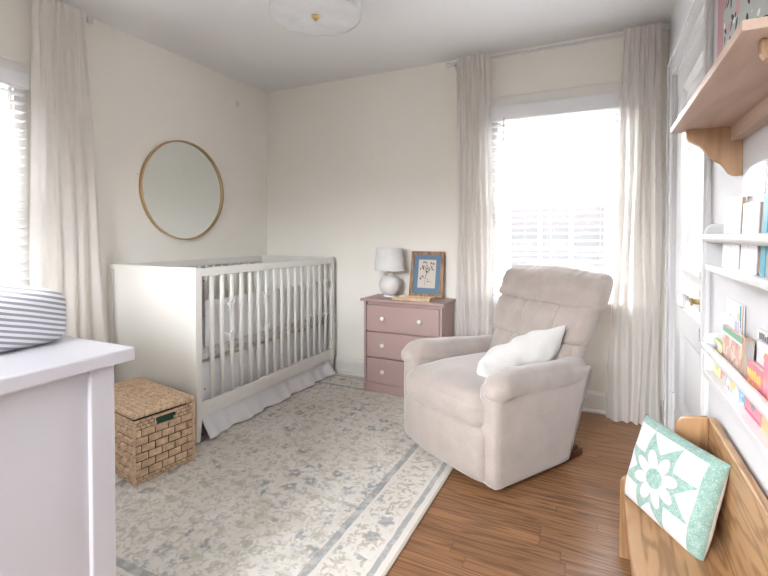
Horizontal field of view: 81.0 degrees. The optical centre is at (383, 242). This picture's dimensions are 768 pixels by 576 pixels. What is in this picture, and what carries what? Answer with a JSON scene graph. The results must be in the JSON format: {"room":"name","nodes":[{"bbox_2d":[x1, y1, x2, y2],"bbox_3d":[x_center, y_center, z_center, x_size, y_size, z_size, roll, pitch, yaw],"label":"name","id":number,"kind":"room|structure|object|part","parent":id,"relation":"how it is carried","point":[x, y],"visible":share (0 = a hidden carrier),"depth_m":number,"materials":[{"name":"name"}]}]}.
{"room":"bedroom","nodes":[
{"label":"bedroom","id":0,"kind":"room"},
{"bbox_2d":[0,0,266,330],"bbox_3d":[-2.110,-0.102,2.080,0.150,2.440,4.527,0,1,26],"label":"wall","id":1,"kind":"structure","parent":0,"point":[145,95],"depth_m":3.05,"materials":[{"name":"beige paint"}]},
{"bbox_2d":[0,56,28,286],"bbox_3d":[-2.085,-0.201,2.068,0.205,1.468,0.760,0,1,26],"label":"window","id":2,"kind":"structure","parent":1,"relation":"in","point":[4,61],"depth_m":2.32,"materials":[{"name":"white paint"}]},
{"bbox_3d":[-2.100,0.075,2.091,0.040,0.645,0.550,0,1,26],"label":"sash","id":3,"kind":"part","parent":2,"relation":"part of","materials":[{"name":"white paint"}]},
{"bbox_2d":[0,65,29,283],"bbox_3d":[-1.993,-0.224,2.034,0.057,1.285,0.674,0,1,26],"label":"window blind","id":4,"kind":"object","parent":2,"relation":"attached to","point":[9,77],"visible":0.75,"depth_m":2.27,"materials":[{"name":"white plastic"}]},
{"bbox_3d":[-1.886,-0.198,2.258,0.056,1.185,0.002,0,1,26],"label":"ladder cord","id":5,"kind":"part","parent":4,"relation":"part of","materials":[{"name":"white fabric"}]},
{"bbox_2d":[86,17,93,24],"bbox_3d":[-2.009,-1.252,1.957,0.121,0.036,1.402,0,1,26],"label":"curtain rod","id":6,"kind":"object","parent":1,"relation":"attached to","point":[89,20],"visible":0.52,"depth_m":2.54,"materials":[{"name":"white paint"}]},
{"bbox_2d":[29,0,108,342],"bbox_3d":[-1.708,-0.093,2.489,0.052,2.392,0.424,0,1,26],"label":"curtain","id":7,"kind":"object","parent":6,"relation":"hanging from","point":[65,255],"visible":0.72,"depth_m":2.45,"materials":[{"name":"white fabric"}]},
{"bbox_2d":[139,140,223,239],"bbox_3d":[-1.442,-0.380,3.267,0.024,0.716,0.716,0,1,26],"label":"wall mirror","id":8,"kind":"object","parent":1,"relation":"attached to","point":[181,191],"visible":1,"depth_m":3.24,"materials":[{"name":"gold metal"}]},
{"bbox_2d":[60,0,675,92],"bbox_3d":[-0.648,-1.340,1.357,3.393,0.060,4.827,0,1,26],"label":"ceiling","id":9,"kind":"structure","parent":0,"point":[239,40],"depth_m":2.83,"materials":[{"name":"paint"}]},
{"bbox_2d":[269,0,360,36],"bbox_3d":[-0.351,-1.233,2.310,0.469,0.187,0.469,0,1,26],"label":"ceiling light","id":10,"kind":"object","parent":9,"relation":"attached to","point":[318,18],"visible":1,"depth_m":2.31,"materials":[{"name":"white glass"}]},
{"bbox_2d":[266,23,668,400],"bbox_3d":[0.364,-0.127,3.486,3.393,2.440,0.150,0,1,26],"label":"wall","id":11,"kind":"structure","parent":0,"point":[327,196],"depth_m":3.58,"materials":[{"name":"beige paint"}]},
{"bbox_2d":[333,356,662,419],"bbox_3d":[0.325,1.027,3.425,3.093,0.135,0.030,0,1,26],"label":"baseboard","id":12,"kind":"structure","parent":11,"relation":"attached to","point":[595,402],"depth_m":3.65,"materials":[{"name":"white paint"}]},
{"bbox_2d":[491,81,619,323],"bbox_3d":[1.158,-0.253,3.072,0.925,1.537,0.205,0,1,26],"label":"window","id":13,"kind":"structure","parent":11,"relation":"in","point":[604,316],"depth_m":3.08,"materials":[{"name":"white paint"}]},
{"bbox_2d":[491,92,618,306],"bbox_3d":[1.104,-0.269,2.983,0.809,1.342,0.069,0,1,26],"label":"window blind","id":14,"kind":"object","parent":13,"relation":"attached to","point":[605,101],"visible":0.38,"depth_m":2.97,"materials":[{"name":"white plastic"}]},
{"bbox_3d":[0.838,-0.233,3.119,0.002,1.225,0.056,0,1,26],"label":"ladder cord","id":15,"kind":"part","parent":14,"relation":"part of","materials":[{"name":"white fabric"}]},
{"bbox_3d":[1.107,-0.231,2.990,0.002,1.225,0.056,0,1,26],"label":"ladder cord","id":16,"kind":"part","parent":14,"relation":"part of","materials":[{"name":"white fabric"}]},
{"bbox_3d":[1.107,0.391,3.000,0.785,0.022,0.048,0,1,26],"label":"rail","id":17,"kind":"part","parent":14,"relation":"part of","materials":[{"name":"white plastic"}]},
{"bbox_3d":[1.376,-0.229,2.861,0.002,1.225,0.056,0,1,26],"label":"ladder cord","id":18,"kind":"part","parent":14,"relation":"part of","materials":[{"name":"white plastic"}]},
{"bbox_3d":[1.177,0.040,3.094,0.715,0.680,0.040,0,1,26],"label":"sash","id":19,"kind":"part","parent":13,"relation":"part of","materials":[{"name":"white paint"}]},
{"bbox_3d":[1.194,-0.583,3.119,0.715,0.655,0.040,0,1,26],"label":"sash","id":20,"kind":"part","parent":13,"relation":"part of","materials":[{"name":"white paint"}]},
{"bbox_2d":[446,24,669,66],"bbox_3d":[1.081,-1.270,2.971,1.363,0.036,0.121,0,1,26],"label":"curtain rod","id":21,"kind":"object","parent":11,"relation":"attached to","point":[666,27],"visible":0.73,"depth_m":2.90,"materials":[{"name":"white paint"}]},
{"bbox_2d":[455,53,492,335],"bbox_3d":[0.632,-0.105,3.153,0.288,2.392,0.053,0,1,26],"label":"curtain","id":22,"kind":"object","parent":21,"relation":"hanging from","point":[473,305],"visible":0.8,"depth_m":3.15,"materials":[{"name":"white fabric"}]},
{"bbox_2d":[606,22,662,424],"bbox_3d":[1.519,-0.096,2.729,0.294,2.396,0.056,0,1,26],"label":"curtain","id":23,"kind":"object","parent":21,"relation":"hanging from","point":[632,382],"visible":0.98,"depth_m":2.72,"materials":[{"name":"white fabric"}]},
{"bbox_2d":[387,412,641,575],"bbox_3d":[-0.648,1.160,1.400,3.393,0.060,4.827,0,1,26],"label":"floor","id":24,"kind":"structure","parent":0,"point":[563,519],"depth_m":1.80,"materials":[{"name":"brown wood"}]},
{"bbox_2d":[0,335,134,575],"bbox_3d":[-1.223,0.693,1.090,1.122,0.885,0.545,0,1,26],"label":"dresser","id":25,"kind":"object","parent":24,"relation":"on","point":[58,512],"visible":0.95,"depth_m":0.96,"materials":[{"name":"white paint"}]},
{"bbox_2d":[0,284,65,352],"bbox_3d":[-1.250,0.181,1.130,0.844,0.136,0.430,0,1,26],"label":"changing pad","id":26,"kind":"object","parent":25,"relation":"on","point":[29,316],"visible":1,"depth_m":1.06,"materials":[{"name":"white fabric"}]},
{"bbox_3d":[-0.754,0.668,0.857,0.023,0.763,0.362,0,1,26],"label":"panel","id":27,"kind":"part","parent":25,"relation":"part of","materials":[{"name":"white paint"}]},
{"bbox_3d":[-0.665,0.709,1.047,0.050,0.853,0.055,0,1,26],"label":"leg","id":28,"kind":"part","parent":25,"relation":"part of","materials":[{"name":"white paint"}]},
{"bbox_2d":[108,255,333,442],"bbox_3d":[-1.052,0.605,3.245,0.748,0.964,1.410,0,1,26],"label":"crib","id":29,"kind":"object","parent":24,"relation":"on","point":[155,308],"visible":0.8,"depth_m":2.71,"materials":[{"name":"white paint"}]},
{"bbox_3d":[-1.349,0.548,2.626,0.747,0.830,0.040,0,1,26],"label":"panel","id":30,"kind":"part","parent":29,"relation":"part of","materials":[{"name":"white paint"}]},
{"bbox_3d":[-1.377,0.146,3.393,0.024,0.047,1.330,0,1,26],"label":"rail","id":31,"kind":"part","parent":29,"relation":"part of","materials":[{"name":"white paint"}]},
{"bbox_3d":[-1.031,1.033,2.482,0.040,0.134,0.040,0,1,26],"label":"leg","id":32,"kind":"part","parent":29,"relation":"part of","materials":[{"name":"white paint"}]},
{"bbox_2d":[202,313,321,359],"bbox_3d":[-1.062,0.601,3.249,0.625,0.142,1.300,0,1,26],"label":"mattress","id":33,"kind":"object","parent":29,"relation":"on","point":[205,351],"visible":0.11,"depth_m":2.90,"materials":[{"name":"white fabric"}]},
{"bbox_3d":[-0.728,0.152,3.081,0.024,0.047,1.330,0,1,26],"label":"rail","id":34,"kind":"part","parent":29,"relation":"part of","materials":[{"name":"white paint"}]},
{"bbox_2d":[205,279,328,347],"bbox_3d":[-0.737,0.460,3.104,0.086,0.319,1.208,0,1,26],"label":"bumper cover","id":35,"kind":"object","parent":29,"relation":"attached to","point":[226,301],"visible":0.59,"depth_m":2.93,"materials":[{"name":"white fabric"}]},
{"bbox_3d":[-0.728,0.915,3.095,0.024,0.080,1.330,0,1,26],"label":"rail","id":36,"kind":"part","parent":29,"relation":"part of","materials":[{"name":"white paint"}]},
{"bbox_2d":[202,328,335,438],"bbox_3d":[-0.720,0.893,3.096,0.117,0.386,1.302,0,1,26],"label":"skirt","id":37,"kind":"object","parent":29,"relation":"hanging from","point":[244,409],"visible":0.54,"depth_m":2.96,"materials":[{"name":"white fabric"}]},
{"bbox_3d":[-0.756,0.527,3.861,0.747,0.830,0.040,0,1,26],"label":"panel","id":38,"kind":"part","parent":29,"relation":"part of","materials":[{"name":"white paint"}]},
{"bbox_3d":[-0.439,1.012,3.717,0.040,0.134,0.040,0,1,26],"label":"leg","id":39,"kind":"part","parent":29,"relation":"part of","materials":[{"name":"white paint"}]},
{"bbox_2d":[115,373,453,575],"bbox_3d":[-0.450,1.107,2.415,1.600,0.010,2.430,0,1,26],"label":"area rug","id":40,"kind":"object","parent":24,"relation":"on","point":[328,479],"visible":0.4,"depth_m":1.96,"materials":[{"name":"beige carpet"}]},
{"bbox_2d":[114,377,194,486],"bbox_3d":[-1.268,0.936,2.316,0.552,0.329,0.311,1,1,35],"label":"wicker basket","id":41,"kind":"object","parent":40,"relation":"on","point":[155,422],"visible":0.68,"depth_m":2.16,"materials":[{"name":"wicker"}]},
{"bbox_2d":[360,294,455,395],"bbox_3d":[0.177,0.746,3.301,0.643,0.680,0.313,0,1,26],"label":"dresser","id":42,"kind":"object","parent":40,"relation":"on","point":[390,325],"visible":0.68,"depth_m":3.22,"materials":[{"name":"pink paint"}]},
{"bbox_3d":[0.128,0.931,3.202,0.557,0.182,0.026,0,1,26],"label":"drawer","id":43,"kind":"part","parent":42,"relation":"part of","materials":[{"name":"pink paint"}]},
{"bbox_2d":[375,248,404,296],"bbox_3d":[0.044,0.221,3.405,0.228,0.366,0.228,0,1,26],"label":"table lamp","id":44,"kind":"object","parent":42,"relation":"on","point":[387,259],"visible":0.99,"depth_m":3.33,"materials":[{"name":"white ceramic"}]},
{"bbox_3d":[0.044,0.122,3.404,0.228,0.168,0.228,0,1,26],"label":"lamp shade","id":45,"kind":"part","parent":44,"relation":"part of","materials":[{"name":"white fabric"}]},
{"bbox_3d":[0.128,0.740,3.199,0.557,0.180,0.026,0,1,26],"label":"drawer","id":46,"kind":"part","parent":42,"relation":"part of","materials":[{"name":"pink paint"}]},
{"bbox_3d":[0.128,0.547,3.195,0.557,0.187,0.026,0,1,26],"label":"drawer","id":47,"kind":"part","parent":42,"relation":"part of","materials":[{"name":"pink paint"}]},
{"bbox_2d":[392,295,434,301],"bbox_3d":[0.210,0.396,3.218,0.280,0.022,0.136,0,1,23],"label":"book","id":48,"kind":"object","parent":42,"relation":"on","point":[398,297],"visible":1,"depth_m":3.19,"materials":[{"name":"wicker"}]},
{"bbox_2d":[409,251,444,298],"bbox_3d":[0.321,0.234,3.365,0.264,0.341,0.086,0,1,26],"label":"picture frame","id":49,"kind":"object","parent":42,"relation":"on","point":[427,270],"visible":0.99,"depth_m":3.36,"materials":[{"name":"brown wood"}]},
{"bbox_2d":[417,260,436,287],"bbox_3d":[0.321,0.230,3.367,0.138,0.208,0.042,0,1,26],"label":"print","id":50,"kind":"object","parent":49,"relation":"attached to","point":[426,269],"depth_m":3.36},
{"bbox_2d":[401,264,613,489],"bbox_3d":[0.661,0.623,2.485,0.994,0.971,0.774,-1,1,-32],"label":"recliner armchair","id":51,"kind":"object","parent":24,"relation":"on","point":[511,425],"visible":0.88,"depth_m":2.23,"materials":[{"name":"beige fabric"}]},
{"bbox_3d":[0.435,0.852,2.704,0.712,0.450,0.117,-1,1,-32],"label":"panel","id":52,"kind":"part","parent":51,"relation":"part of","materials":[{"name":"beige fabric"}]},
{"bbox_3d":[0.296,0.955,2.272,0.130,0.261,0.610,-1,1,-32],"label":"footrest panel","id":53,"kind":"part","parent":51,"relation":"part of","materials":[{"name":"beige fabric"}]},
{"bbox_2d":[406,352,486,427],"bbox_3d":[0.511,0.747,2.402,0.650,0.209,0.605,-1,1,-32],"label":"seat cushion","id":54,"kind":"object","parent":51,"relation":"on","point":[447,387],"depth_m":2.24,"materials":[{"name":"beige fabric"}]},
{"bbox_3d":[0.429,0.633,2.698,0.734,0.172,0.159,-1,1,-30],"label":"armrest","id":55,"kind":"part","parent":51,"relation":"part of","materials":[{"name":"beige fabric"}]},
{"bbox_2d":[477,325,565,376],"bbox_3d":[0.700,0.623,2.355,0.612,0.397,0.242,0,1,-24],"label":"throw pillow","id":56,"kind":"object","parent":51,"relation":"on","point":[535,346],"visible":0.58,"depth_m":2.25,"materials":[{"name":"white fabric"}]},
{"bbox_2d":[490,328,571,359],"bbox_3d":[0.838,0.625,2.588,0.210,0.220,0.540,-1,1,-32],"label":"cushion","id":57,"kind":"object","parent":51,"relation":"on","point":[500,336],"depth_m":2.67,"materials":[{"name":"white fabric"}]},
{"bbox_3d":[0.754,0.652,2.185,0.734,0.156,0.161,-1,1,-35],"label":"armrest","id":58,"kind":"part","parent":51,"relation":"part of","materials":[{"name":"beige fabric"}]},
{"bbox_3d":[0.762,0.861,2.188,0.712,0.450,0.117,-1,1,-32],"label":"panel","id":59,"kind":"part","parent":51,"relation":"part of","materials":[{"name":"beige fabric"}]},
{"bbox_2d":[492,294,598,345],"bbox_3d":[0.917,0.436,2.635,0.216,0.246,0.655,-1,1,-32],"label":"cushion","id":60,"kind":"object","parent":51,"relation":"on","point":[515,315],"depth_m":2.54,"materials":[{"name":"beige fabric"}]},
{"bbox_2d":[499,264,613,311],"bbox_3d":[0.995,0.253,2.681,0.215,0.238,0.700,-1,1,-32],"label":"cushion","id":61,"kind":"object","parent":51,"relation":"on","point":[557,288],"depth_m":2.57,"materials":[{"name":"beige fabric"}]},
{"bbox_2d":[619,415,767,575],"bbox_3d":[0.771,0.860,1.131,0.280,0.548,0.964,0,1,26],"label":"bench","id":62,"kind":"object","parent":24,"relation":"on","point":[739,543],"visible":0.67,"depth_m":1.25,"materials":[{"name":"brown wood"}]},
{"bbox_3d":[0.965,0.853,1.561,0.258,0.548,0.022,0,1,26],"label":"panel","id":63,"kind":"part","parent":62,"relation":"part of","materials":[{"name":"brown wood"}]},
{"bbox_2d":[624,414,730,560],"bbox_3d":[0.901,0.746,1.409,0.136,0.291,0.340,0,1,-7],"label":"quilted pillow","id":64,"kind":"object","parent":62,"relation":"on","point":[680,485],"visible":1,"depth_m":1.33,"materials":[{"name":"white fabric"}]},
{"bbox_3d":[0.766,0.895,1.134,0.246,0.022,0.920,0,1,26],"label":"seat","id":65,"kind":"part","parent":62,"relation":"part of","materials":[{"name":"brown wood"}]},
{"bbox_3d":[0.887,0.811,1.075,0.022,0.448,0.944,0,1,26],"label":"backrest","id":66,"kind":"part","parent":62,"relation":"part of","materials":[{"name":"brown wood"}]},
{"bbox_2d":[668,0,767,499],"bbox_3d":[0.814,-0.078,0.677,0.150,2.440,4.527,0,1,26],"label":"wall","id":67,"kind":"structure","parent":0,"point":[725,186],"depth_m":1.37,"materials":[{"name":"white paint"}]},
{"bbox_2d":[660,401,663,424],"bbox_3d":[0.733,1.074,0.736,0.030,0.135,4.527,0,1,26],"label":"baseboard","id":68,"kind":"structure","parent":67,"relation":"attached to","point":[662,407],"depth_m":2.71,"materials":[{"name":"white paint"}]},
{"bbox_2d":[669,14,703,431],"bbox_3d":[1.408,0.100,2.110,0.136,2.035,0.860,0,1,26],"label":"door","id":69,"kind":"structure","parent":67,"relation":"in","point":[684,395],"depth_m":2.22,"materials":[{"name":"white paint"}]},
{"bbox_3d":[1.224,0.237,1.838,0.042,0.060,0.060,0,1,26],"label":"glass knob","id":70,"kind":"part","parent":69,"relation":"part of","materials":[{"name":"white"}]},
{"bbox_3d":[1.429,0.650,2.099,0.016,0.395,0.520,0,1,26],"label":"panel","id":71,"kind":"part","parent":69,"relation":"part of","materials":[{"name":"white paint"}]},
{"bbox_3d":[1.429,0.237,2.092,0.016,0.190,0.520,0,1,26],"label":"panel","id":72,"kind":"part","parent":69,"relation":"part of","materials":[{"name":"white paint"}]},
{"bbox_3d":[1.429,-0.382,2.081,0.016,0.830,0.520,0,1,26],"label":"panel","id":73,"kind":"part","parent":69,"relation":"part of","materials":[{"name":"white paint"}]},
{"bbox_3d":[1.263,0.237,1.820,0.048,0.068,0.068,0,1,26],"label":"knob","id":74,"kind":"part","parent":69,"relation":"part of","materials":[{"name":"gold metal"}]},
{"bbox_3d":[1.215,0.246,1.732,0.003,0.273,0.008,0,1,26],"label":"strike plate","id":75,"kind":"part","parent":69,"relation":"part of","materials":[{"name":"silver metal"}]},
{"bbox_2d":[664,0,713,429],"bbox_3d":[1.403,0.054,2.112,0.026,2.133,1.040,0,1,26],"label":"trim","id":76,"kind":"structure","parent":67,"relation":"attached to","point":[698,8],"depth_m":2.00,"materials":[{"name":"white paint"}]},
{"bbox_2d":[671,16,767,175],"bbox_3d":[0.791,-0.267,1.000,0.171,0.159,0.773,0,1,26],"label":"wall shelf","id":77,"kind":"object","parent":67,"relation":"attached to","point":[730,103],"visible":1,"depth_m":1.04,"materials":[{"name":"brown wood"}]},
{"bbox_2d":[717,0,726,57],"bbox_3d":[0.932,-0.571,1.222,0.015,0.440,0.148,1,1,26],"label":"book","id":78,"kind":"object","parent":77,"relation":"on","point":[721,3],"visible":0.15,"depth_m":1.26,"materials":[{"name":"paper"}]},
{"bbox_2d":[723,0,767,48],"bbox_3d":[0.755,-0.475,0.899,0.059,0.270,0.396,0,1,21],"label":"fabric bag","id":79,"kind":"object","parent":77,"relation":"on","point":[735,11],"visible":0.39,"depth_m":0.95,"materials":[{"name":"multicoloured fabric"}]},
{"bbox_2d":[700,333,767,460],"bbox_3d":[0.846,0.362,1.008,0.073,0.144,0.938,0,1,26],"label":"rack","id":80,"kind":"object","parent":67,"relation":"attached to","point":[711,355],"visible":0.83,"depth_m":1.10,"materials":[{"name":"white paint"}]},
{"bbox_3d":[1.044,0.355,1.414,0.068,0.144,0.014,0,1,26],"label":"plate","id":81,"kind":"part","parent":80,"relation":"part of","materials":[{"name":"white paint"}]},
{"bbox_2d":[713,337,722,377],"bbox_3d":[1.017,0.348,1.368,0.008,0.106,0.080,2,2,26],"label":"book","id":82,"kind":"object","parent":80,"relation":"in","point":[718,345],"visible":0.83,"depth_m":1.36,"materials":[{"name":"paper"}]},
{"bbox_2d":[722,312,739,336],"bbox_3d":[1.013,0.308,1.319,0.008,0.186,0.166,1,1,26],"label":"book","id":83,"kind":"object","parent":80,"relation":"on","point":[727,319],"visible":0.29,"depth_m":1.30,"materials":[{"name":"paper"}]},
{"bbox_2d":[720,324,745,382],"bbox_3d":[0.968,0.323,1.248,0.017,0.160,0.200,0,1,26],"label":"book","id":84,"kind":"object","parent":80,"relation":"on","point":[732,340],"visible":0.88,"depth_m":1.24,"materials":[{"name":"paper"}]},
{"bbox_2d":[723,330,741,346],"bbox_3d":[0.964,0.263,1.248,0.001,0.006,0.200,3,2,26],"label":"picture","id":85,"kind":"object","parent":84,"relation":"on","point":[727,334],"depth_m":1.24},
{"bbox_2d":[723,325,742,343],"bbox_3d":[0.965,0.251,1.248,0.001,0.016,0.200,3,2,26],"label":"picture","id":86,"kind":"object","parent":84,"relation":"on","point":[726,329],"depth_m":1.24},
{"bbox_3d":[0.825,0.334,1.018,0.027,0.027,0.938,0,1,26],"label":"rod","id":87,"kind":"part","parent":80,"relation":"part of","materials":[{"name":"white paint"}]},
{"bbox_2d":[725,374,743,405],"bbox_3d":[0.926,0.377,1.191,0.005,0.054,0.165,2,2,26],"label":"book","id":88,"kind":"object","parent":80,"relation":"in","point":[739,396],"visible":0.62,"depth_m":1.18,"materials":[{"name":"paper"}]},
{"bbox_2d":[730,380,734,390],"bbox_3d":[0.928,0.375,1.199,0.001,0.035,0.053,2,2,26],"label":"picture","id":89,"kind":"object","parent":88,"relation":"attached to","point":[732,385],"depth_m":1.20},
{"bbox_2d":[726,297,744,335],"bbox_3d":[1.024,0.285,1.316,0.009,0.232,0.162,1,1,26],"label":"book","id":90,"kind":"object","parent":80,"relation":"in","point":[734,308],"visible":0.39,"depth_m":1.28,"materials":[{"name":"paper"}]},
{"bbox_2d":[741,338,754,376],"bbox_3d":[0.915,0.323,1.133,0.026,0.164,0.019,0,1,26],"label":"book","id":91,"kind":"object","parent":80,"relation":"in","point":[744,339],"visible":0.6,"depth_m":1.13,"materials":[{"name":"paper"}]},
{"bbox_2d":[744,341,754,405],"bbox_3d":[0.906,0.325,1.119,0.020,0.161,0.017,0,1,26],"label":"book","id":92,"kind":"object","parent":80,"relation":"in","point":[749,346],"visible":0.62,"depth_m":1.11,"materials":[{"name":"paper"}]},
{"bbox_2d":[745,360,763,427],"bbox_3d":[0.865,0.346,1.042,0.017,0.120,0.119,2,2,26],"label":"book","id":93,"kind":"object","parent":80,"relation":"in","point":[754,371],"visible":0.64,"depth_m":1.04,"materials":[{"name":"paper"}]},
{"bbox_2d":[745,407,759,425],"bbox_3d":[0.856,0.402,1.047,0.001,0.005,0.114,2,2,26],"label":"picture","id":94,"kind":"object","parent":93,"relation":"attached to","point":[754,418],"depth_m":1.04},
{"bbox_2d":[756,339,767,367],"bbox_3d":[0.861,0.321,0.998,0.007,0.172,0.210,2,2,26],"label":"book","id":95,"kind":"object","parent":80,"relation":"in","point":[762,347],"visible":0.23,"depth_m":1.06,"materials":[{"name":"paper"}]},
{"bbox_2d":[756,327,767,355],"bbox_3d":[0.885,0.309,1.027,0.006,0.194,0.216,1,2,26],"label":"book","id":96,"kind":"object","parent":80,"relation":"in","point":[762,334],"visible":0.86,"depth_m":1.09,"materials":[{"name":"paper"}]},
{"bbox_2d":[761,354,767,435],"bbox_3d":[0.808,0.326,0.924,0.012,0.164,0.142,2,2,26],"label":"book","id":97,"kind":"object","parent":80,"relation":"in","point":[764,423],"visible":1,"depth_m":0.97,"materials":[{"name":"pink paper"}]},
{"bbox_2d":[702,224,767,290],"bbox_3d":[0.846,0.019,1.002,0.073,0.146,0.938,0,1,26],"label":"rack","id":98,"kind":"object","parent":67,"relation":"attached to","point":[713,237],"visible":0.86,"depth_m":1.17,"materials":[{"name":"white paint"}]},
{"bbox_3d":[1.044,0.012,1.408,0.068,0.146,0.014,0,1,26],"label":"plate","id":99,"kind":"part","parent":98,"relation":"part of","materials":[{"name":"white paint"}]},
{"bbox_2d":[722,195,747,269],"bbox_3d":[0.964,-0.027,1.240,0.019,0.195,0.170,0,1,26],"label":"book","id":100,"kind":"object","parent":98,"relation":"on","point":[733,217],"visible":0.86,"depth_m":1.22,"materials":[{"name":"paper"}]},
{"bbox_3d":[0.825,-0.009,1.012,0.027,0.027,0.938,0,1,26],"label":"rod","id":101,"kind":"part","parent":98,"relation":"part of","materials":[{"name":"white paint"}]},
{"bbox_2d":[740,200,762,274],"bbox_3d":[0.891,-0.013,1.089,0.018,0.172,0.131,0,1,26],"label":"book","id":102,"kind":"object","parent":98,"relation":"in","point":[752,211],"visible":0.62,"depth_m":1.07,"materials":[{"name":"paper"}]},
{"bbox_2d":[743,159,767,195],"bbox_3d":[0.958,-0.066,1.167,0.006,0.274,0.188,1,2,26],"label":"book","id":103,"kind":"object","parent":98,"relation":"in","point":[754,176],"visible":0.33,"depth_m":1.15,"materials":[{"name":"paper"}]},
{"bbox_2d":[747,191,767,202],"bbox_3d":[0.921,-0.026,1.120,0.008,0.196,0.148,2,2,26],"label":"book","id":104,"kind":"object","parent":98,"relation":"in","point":[758,196],"visible":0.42,"depth_m":1.10,"materials":[{"name":"paper"}]},
{"bbox_2d":[759,192,767,276],"bbox_3d":[0.852,-0.018,0.992,0.028,0.186,0.034,0,1,26],"label":"book","id":105,"kind":"object","parent":98,"relation":"in","point":[763,251],"visible":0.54,"depth_m":0.99,"materials":[{"name":"paper"}]},
{"bbox_2d":[765,246,767,277],"bbox_3d":[0.814,-0.012,0.916,0.022,0.176,0.144,0,1,26],"label":"book","id":106,"kind":"object","parent":98,"relation":"in","point":[766,270],"visible":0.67,"depth_m":0.98,"materials":[{"name":"paper"}]},
{"bbox_2d":[765,163,767,190],"bbox_3d":[0.876,-0.057,0.999,0.007,0.262,0.166,1,1,26],"label":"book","id":107,"kind":"object","parent":98,"relation":"in","point":[766,188],"visible":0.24,"depth_m":1.07,"materials":[{"name":"paper"}]}
]}

